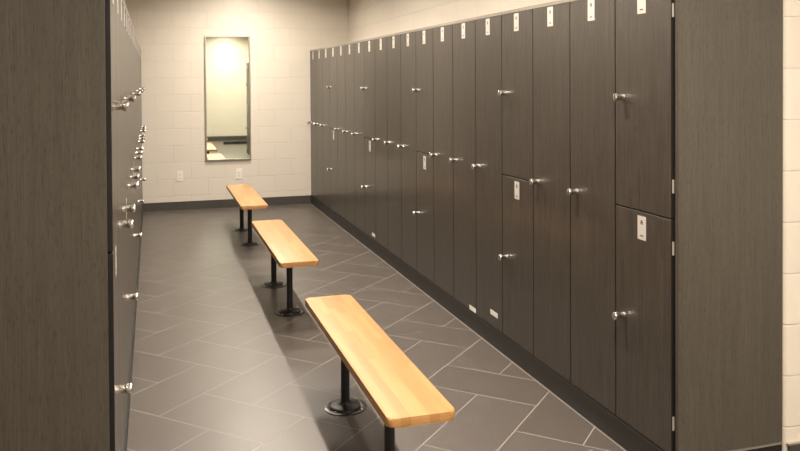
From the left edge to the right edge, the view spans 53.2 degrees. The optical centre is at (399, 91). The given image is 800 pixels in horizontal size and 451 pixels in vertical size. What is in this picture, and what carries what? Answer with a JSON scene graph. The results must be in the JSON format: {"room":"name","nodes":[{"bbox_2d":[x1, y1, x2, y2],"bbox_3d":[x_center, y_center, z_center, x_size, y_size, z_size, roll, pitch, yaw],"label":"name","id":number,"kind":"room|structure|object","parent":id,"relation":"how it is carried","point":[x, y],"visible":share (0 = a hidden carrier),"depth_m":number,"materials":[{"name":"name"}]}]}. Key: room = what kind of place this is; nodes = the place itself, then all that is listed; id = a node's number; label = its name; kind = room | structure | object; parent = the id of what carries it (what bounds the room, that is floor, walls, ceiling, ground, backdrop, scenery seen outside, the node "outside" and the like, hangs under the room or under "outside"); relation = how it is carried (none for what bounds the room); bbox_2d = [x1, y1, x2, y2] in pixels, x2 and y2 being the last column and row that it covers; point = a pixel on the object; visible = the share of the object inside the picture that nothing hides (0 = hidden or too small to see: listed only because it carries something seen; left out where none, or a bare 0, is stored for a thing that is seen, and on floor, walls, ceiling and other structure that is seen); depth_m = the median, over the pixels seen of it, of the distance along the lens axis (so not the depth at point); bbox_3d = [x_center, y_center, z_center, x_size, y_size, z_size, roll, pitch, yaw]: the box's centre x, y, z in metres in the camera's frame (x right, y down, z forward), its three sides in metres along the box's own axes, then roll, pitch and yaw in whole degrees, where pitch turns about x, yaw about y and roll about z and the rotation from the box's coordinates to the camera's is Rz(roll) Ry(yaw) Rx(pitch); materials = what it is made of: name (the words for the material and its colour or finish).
{"room":"changing room","nodes":[
{"label":"changing room","id":0,"kind":"room"},
{"bbox_2d":[124,0,347,202],"bbox_3d":[-1.999,0.030,9.930,6.800,2.780,0.200,-1,1,-17],"label":"wall","id":1,"kind":"structure","parent":0,"point":[170,34],"depth_m":9.80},
{"bbox_2d":[123,204,142,450],"bbox_3d":[-2.210,1.427,5.930,0.504,0.103,7.348,-1,1,-17],"label":"baseboard","id":2,"kind":"structure","parent":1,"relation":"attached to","point":[137,280],"depth_m":4.33,"materials":[{"name":"black"}]},
{"bbox_2d":[0,0,109,450],"bbox_3d":[-1.139,0.503,2.409,0.483,1.825,0.020,-1,1,-17],"label":"end panel","id":3,"kind":"object","parent":2,"relation":"on","point":[54,336],"visible":1,"depth_m":2.42,"materials":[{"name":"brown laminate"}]},
{"bbox_2d":[105,0,132,450],"bbox_3d":[-1.170,0.509,2.626,0.548,1.807,0.384,-1,1,-17],"label":"locker","id":4,"kind":"object","parent":2,"relation":"on","point":[115,389],"visible":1,"depth_m":2.52,"materials":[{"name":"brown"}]},
{"bbox_2d":[115,0,133,450],"bbox_3d":[-1.284,0.505,2.993,0.548,1.807,0.384,-1,1,-17],"label":"locker","id":5,"kind":"object","parent":2,"relation":"on","point":[129,223],"visible":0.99,"depth_m":3.02,"materials":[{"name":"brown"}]},
{"bbox_2d":[123,0,140,48],"bbox_3d":[-2.225,-0.445,5.910,0.499,0.018,7.331,-1,1,-17],"label":"panel","id":6,"kind":"object","parent":5,"relation":"on","point":[123,0],"visible":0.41,"depth_m":4.84,"materials":[{"name":"laminate"}]},
{"bbox_2d":[119,0,135,431],"bbox_3d":[-1.397,0.500,3.361,0.548,1.807,0.384,-1,1,-17],"label":"locker","id":7,"kind":"object","parent":2,"relation":"on","point":[125,208],"visible":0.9,"depth_m":3.39,"materials":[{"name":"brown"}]},
{"bbox_2d":[123,3,137,382],"bbox_3d":[-1.512,0.495,3.728,0.548,1.807,0.384,-1,1,-17],"label":"locker","id":8,"kind":"object","parent":2,"relation":"on","point":[132,98],"visible":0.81,"depth_m":3.75,"materials":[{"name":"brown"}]},
{"bbox_2d":[125,9,138,368],"bbox_3d":[-1.625,0.491,4.096,0.548,1.807,0.384,-1,1,-17],"label":"locker","id":9,"kind":"object","parent":2,"relation":"on","point":[135,185],"visible":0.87,"depth_m":4.12,"materials":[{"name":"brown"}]},
{"bbox_2d":[128,17,139,343],"bbox_3d":[-1.739,0.486,4.463,0.548,1.807,0.384,-1,1,-17],"label":"locker","id":10,"kind":"object","parent":2,"relation":"on","point":[136,176],"visible":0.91,"depth_m":4.49,"materials":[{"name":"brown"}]},
{"bbox_2d":[130,22,140,317],"bbox_3d":[-1.853,0.481,4.831,0.548,1.807,0.384,-1,1,-17],"label":"locker","id":11,"kind":"object","parent":2,"relation":"on","point":[138,168],"visible":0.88,"depth_m":4.86,"materials":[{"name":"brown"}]},
{"bbox_2d":[131,25,141,305],"bbox_3d":[-1.967,0.477,5.198,0.548,1.807,0.384,-1,1,-17],"label":"locker","id":12,"kind":"object","parent":2,"relation":"on","point":[138,93],"visible":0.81,"depth_m":5.22,"materials":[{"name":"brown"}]},
{"bbox_2d":[133,30,141,289],"bbox_3d":[-2.081,0.472,5.566,0.548,1.807,0.384,-1,1,-17],"label":"locker","id":13,"kind":"object","parent":2,"relation":"on","point":[139,157],"visible":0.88,"depth_m":5.59,"materials":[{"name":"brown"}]},
{"bbox_2d":[134,33,142,271],"bbox_3d":[-2.195,0.467,5.933,0.548,1.807,0.384,-1,1,-17],"label":"locker","id":14,"kind":"object","parent":2,"relation":"on","point":[140,152],"visible":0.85,"depth_m":5.93,"materials":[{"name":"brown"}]},
{"bbox_2d":[135,36,142,266],"bbox_3d":[-2.309,0.463,6.301,0.548,1.807,0.384,-1,1,-17],"label":"locker","id":15,"kind":"object","parent":2,"relation":"on","point":[141,147],"visible":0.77,"depth_m":6.31,"materials":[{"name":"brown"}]},
{"bbox_2d":[136,39,144,254],"bbox_3d":[-2.423,0.458,6.668,0.548,1.807,0.384,-1,1,-17],"label":"locker","id":16,"kind":"object","parent":2,"relation":"on","point":[140,90],"visible":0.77,"depth_m":6.69,"materials":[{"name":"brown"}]},
{"bbox_2d":[137,41,143,241],"bbox_3d":[-2.537,0.453,7.036,0.548,1.807,0.384,-1,1,-17],"label":"locker","id":17,"kind":"object","parent":2,"relation":"on","point":[139,141],"visible":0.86,"depth_m":7.08,"materials":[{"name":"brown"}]},
{"bbox_2d":[138,58,144,216],"bbox_3d":[-2.651,0.449,7.403,0.548,1.807,0.384,-1,1,-17],"label":"locker","id":18,"kind":"object","parent":2,"relation":"on","point":[140,138],"visible":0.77,"depth_m":7.41,"materials":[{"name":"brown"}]},
{"bbox_2d":[138,44,144,229],"bbox_3d":[-2.765,0.444,7.771,0.548,1.807,0.384,-1,1,-17],"label":"locker","id":19,"kind":"object","parent":2,"relation":"on","point":[140,135],"visible":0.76,"depth_m":7.83,"materials":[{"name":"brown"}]},
{"bbox_2d":[139,47,145,188],"bbox_3d":[-2.879,0.439,8.138,0.548,1.807,0.384,-1,1,-17],"label":"locker","id":20,"kind":"object","parent":2,"relation":"on","point":[143,88],"visible":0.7,"depth_m":8.11,"materials":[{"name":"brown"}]},
{"bbox_2d":[140,87,145,216],"bbox_3d":[-2.993,0.435,8.506,0.548,1.807,0.384,-1,1,-17],"label":"locker","id":21,"kind":"object","parent":2,"relation":"on","point":[144,130],"visible":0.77,"depth_m":8.55,"materials":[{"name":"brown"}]},
{"bbox_2d":[140,49,145,181],"bbox_3d":[-3.107,0.430,8.873,0.548,1.807,0.384,-1,1,-17],"label":"locker","id":22,"kind":"object","parent":2,"relation":"on","point":[140,49],"visible":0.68,"depth_m":8.85,"materials":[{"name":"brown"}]},
{"bbox_2d":[141,95,145,203],"bbox_3d":[-3.221,0.425,9.241,0.548,1.807,0.384,-1,1,-17],"label":"locker","id":23,"kind":"object","parent":2,"relation":"on","point":[141,95],"visible":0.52,"depth_m":9.34,"materials":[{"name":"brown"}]},
{"bbox_2d":[176,171,182,180],"bbox_3d":[-2.656,1.020,9.631,0.076,0.124,0.009,-1,1,-17],"label":"wall outlet","id":24,"kind":"object","parent":1,"relation":"attached to","point":[179,174],"visible":1,"depth_m":9.63,"materials":[{"name":"white plastic"}]},
{"bbox_2d":[143,195,310,211],"bbox_3d":[-2.095,1.372,9.806,2.019,0.100,0.012,-1,1,-17],"label":"baseboard","id":25,"kind":"structure","parent":1,"relation":"attached to","point":[224,203],"depth_m":9.74,"materials":[{"name":"tile"}]},
{"bbox_2d":[204,35,250,160],"bbox_3d":[-2.105,0.080,9.778,0.547,1.524,0.028,-1,1,-17],"label":"wall mirror","id":26,"kind":"object","parent":1,"relation":"attached to","point":[227,58],"visible":1,"depth_m":9.78,"materials":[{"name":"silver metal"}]},
{"bbox_2d":[236,169,241,178],"bbox_3d":[-1.984,1.013,9.837,0.076,0.124,0.009,-1,1,-17],"label":"wall outlet","id":27,"kind":"object","parent":1,"relation":"attached to","point":[238,171],"visible":1,"depth_m":9.84,"materials":[{"name":"white plastic"}]},
{"bbox_2d":[127,203,626,450],"bbox_3d":[-0.307,1.549,4.464,7.200,0.120,11.678,-1,1,-17],"label":"floor","id":28,"kind":"structure","parent":0,"point":[215,368],"depth_m":4.46,"materials":[{"name":"tile"}]},
{"bbox_2d":[226,184,267,245],"bbox_3d":[-1.538,1.233,7.954,0.242,0.425,1.560,-1,1,-17],"label":"bench","id":29,"kind":"object","parent":28,"relation":"on","point":[245,196],"visible":1,"depth_m":7.65,"materials":[{"name":"brown wood"}]},
{"bbox_2d":[252,220,317,316],"bbox_3d":[-0.850,1.262,5.713,0.242,0.425,1.560,-1,1,-17],"label":"bench","id":30,"kind":"object","parent":28,"relation":"on","point":[286,249],"visible":1,"depth_m":5.40,"materials":[{"name":"brown wood"}]},
{"bbox_2d":[305,294,454,450],"bbox_3d":[-0.150,1.291,3.433,0.242,0.425,1.560,-1,1,-17],"label":"bench","id":31,"kind":"object","parent":28,"relation":"on","point":[398,391],"visible":1,"depth_m":3.19,"materials":[{"name":"brown wood"}]},
{"bbox_2d":[310,203,625,450],"bbox_3d":[-0.052,1.456,6.559,0.007,0.002,7.395,-1,1,-17],"label":"trim","id":32,"kind":"structure","parent":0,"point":[310,203],"depth_m":4.47,"materials":[{"name":"beige"}]},
{"bbox_2d":[348,0,799,450],"bbox_3d":[1.399,0.053,6.987,2.030,2.780,7.420,-1,1,-17],"label":"wall","id":33,"kind":"structure","parent":0,"point":[367,19],"depth_m":3.17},
{"bbox_2d":[311,195,781,450],"bbox_3d":[0.194,1.403,6.642,0.500,0.103,7.403,-1,1,-17],"label":"baseboard","id":34,"kind":"structure","parent":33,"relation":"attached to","point":[630,439],"depth_m":4.29,"materials":[{"name":"black"}]},
{"bbox_2d":[307,51,316,197],"bbox_3d":[-0.863,0.401,9.971,0.544,1.807,0.387,-1,1,-17],"label":"locker","id":35,"kind":"object","parent":34,"relation":"on","point":[312,53],"visible":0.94,"depth_m":9.90,"materials":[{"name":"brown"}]},
{"bbox_2d":[313,49,323,203],"bbox_3d":[-0.749,0.406,9.600,0.544,1.807,0.387,-1,1,-17],"label":"locker","id":36,"kind":"object","parent":34,"relation":"on","point":[319,61],"visible":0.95,"depth_m":9.53,"materials":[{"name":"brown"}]},
{"bbox_2d":[320,48,330,208],"bbox_3d":[-0.635,0.410,9.229,0.544,1.807,0.387,-1,1,-17],"label":"locker","id":37,"kind":"object","parent":34,"relation":"on","point":[325,52],"visible":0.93,"depth_m":9.16,"materials":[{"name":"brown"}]},
{"bbox_2d":[326,47,337,213],"bbox_3d":[-0.522,0.415,8.857,0.544,1.807,0.387,-1,1,-17],"label":"locker","id":38,"kind":"object","parent":34,"relation":"on","point":[333,168],"visible":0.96,"depth_m":8.79,"materials":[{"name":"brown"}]},
{"bbox_2d":[334,45,345,218],"bbox_3d":[-0.408,0.420,8.486,0.544,1.807,0.387,-1,1,-17],"label":"locker","id":39,"kind":"object","parent":34,"relation":"on","point":[341,102],"visible":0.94,"depth_m":8.41,"materials":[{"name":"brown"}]},
{"bbox_2d":[342,43,354,225],"bbox_3d":[-0.294,0.425,8.115,0.544,1.807,0.387,-1,1,-17],"label":"locker","id":40,"kind":"object","parent":34,"relation":"on","point":[349,49],"visible":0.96,"depth_m":8.05,"materials":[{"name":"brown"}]},
{"bbox_2d":[351,41,365,232],"bbox_3d":[-0.180,0.429,7.744,0.544,1.807,0.387,-1,1,-17],"label":"locker","id":41,"kind":"object","parent":34,"relation":"on","point":[359,133],"visible":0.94,"depth_m":7.67,"materials":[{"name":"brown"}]},
{"bbox_2d":[360,39,375,240],"bbox_3d":[-0.066,0.434,7.373,0.544,1.807,0.387,-1,1,-17],"label":"locker","id":42,"kind":"object","parent":34,"relation":"on","point":[369,46],"visible":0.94,"depth_m":7.30,"materials":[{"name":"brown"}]},
{"bbox_2d":[372,37,387,249],"bbox_3d":[0.048,0.439,7.002,0.544,1.807,0.387,-1,1,-17],"label":"locker","id":43,"kind":"object","parent":34,"relation":"on","point":[381,111],"visible":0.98,"depth_m":6.93,"materials":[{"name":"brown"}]},
{"bbox_2d":[384,34,401,259],"bbox_3d":[0.162,0.444,6.631,0.544,1.807,0.387,-1,1,-17],"label":"locker","id":44,"kind":"object","parent":34,"relation":"on","point":[393,42],"visible":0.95,"depth_m":6.56,"materials":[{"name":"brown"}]},
{"bbox_2d":[397,32,418,270],"bbox_3d":[0.275,0.448,6.260,0.544,1.807,0.387,-1,1,-17],"label":"locker","id":45,"kind":"object","parent":34,"relation":"on","point":[408,40],"visible":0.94,"depth_m":6.19,"materials":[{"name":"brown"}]},
{"bbox_2d":[412,28,433,282],"bbox_3d":[0.389,0.453,5.889,0.544,1.807,0.387,-1,1,-17],"label":"locker","id":46,"kind":"object","parent":34,"relation":"on","point":[424,38],"visible":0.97,"depth_m":5.81,"materials":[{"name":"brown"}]},
{"bbox_2d":[429,24,453,297],"bbox_3d":[0.503,0.458,5.518,0.544,1.807,0.387,-1,1,-17],"label":"locker","id":47,"kind":"object","parent":34,"relation":"on","point":[442,36],"visible":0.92,"depth_m":5.44,"materials":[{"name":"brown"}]},
{"bbox_2d":[449,20,476,313],"bbox_3d":[0.617,0.462,5.146,0.544,1.807,0.387,-1,1,-17],"label":"locker","id":48,"kind":"object","parent":34,"relation":"on","point":[464,53],"visible":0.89,"depth_m":5.07,"materials":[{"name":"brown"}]},
{"bbox_2d":[471,15,504,332],"bbox_3d":[0.731,0.467,4.775,0.544,1.807,0.387,-1,1,-17],"label":"locker","id":49,"kind":"object","parent":34,"relation":"on","point":[488,31],"visible":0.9,"depth_m":4.70,"materials":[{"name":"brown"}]},
{"bbox_2d":[497,9,533,355],"bbox_3d":[0.845,0.472,4.404,0.544,1.807,0.387,-1,1,-17],"label":"locker","id":50,"kind":"object","parent":34,"relation":"on","point":[516,92],"visible":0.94,"depth_m":4.33,"materials":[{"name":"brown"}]},
{"bbox_2d":[529,2,570,382],"bbox_3d":[0.959,0.476,4.033,0.544,1.807,0.387,-1,1,-17],"label":"locker","id":51,"kind":"object","parent":34,"relation":"on","point":[551,179],"visible":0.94,"depth_m":3.95,"materials":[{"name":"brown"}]},
{"bbox_2d":[566,0,617,414],"bbox_3d":[1.073,0.481,3.662,0.544,1.807,0.387,-1,1,-17],"label":"locker","id":52,"kind":"object","parent":34,"relation":"on","point":[592,192],"visible":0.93,"depth_m":3.58,"materials":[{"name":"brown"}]},
{"bbox_2d":[310,0,577,51],"bbox_3d":[0.183,-0.469,6.622,0.494,0.018,7.383,-1,1,-17],"label":"panel","id":53,"kind":"object","parent":52,"relation":"on","point":[558,1],"visible":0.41,"depth_m":4.98,"materials":[{"name":"laminate"}]},
{"bbox_2d":[611,0,675,450],"bbox_3d":[1.186,0.486,3.291,0.544,1.807,0.387,-1,1,-17],"label":"locker","id":54,"kind":"object","parent":34,"relation":"on","point":[644,97],"visible":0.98,"depth_m":3.20,"materials":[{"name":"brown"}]},
{"bbox_2d":[675,0,782,450],"bbox_3d":[1.279,0.479,3.098,0.483,1.825,0.020,-1,1,-17],"label":"end panel","id":55,"kind":"object","parent":34,"relation":"on","point":[729,53],"visible":1,"depth_m":3.08,"materials":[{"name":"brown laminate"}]},
{"bbox_2d":[728,441,782,450],"bbox_3d":[1.282,1.397,3.101,0.493,0.008,0.009,-1,1,-17],"label":"trim","id":56,"kind":"structure","parent":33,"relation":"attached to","point":[781,442],"depth_m":3.13,"materials":[{"name":"beige"}]},
{"bbox_2d":[786,441,799,445],"bbox_3d":[2.499,1.385,3.453,2.024,0.006,0.013,-1,1,-17],"label":"trim","id":57,"kind":"structure","parent":33,"relation":"attached to","point":[795,442],"depth_m":3.16,"materials":[{"name":"beige"}]},
{"bbox_2d":[788,444,799,450],"bbox_3d":[2.502,1.438,3.457,2.018,0.100,0.010,-1,1,-17],"label":"baseboard","id":58,"kind":"structure","parent":33,"relation":"attached to","point":[793,447],"depth_m":3.16,"materials":[{"name":"tile"}]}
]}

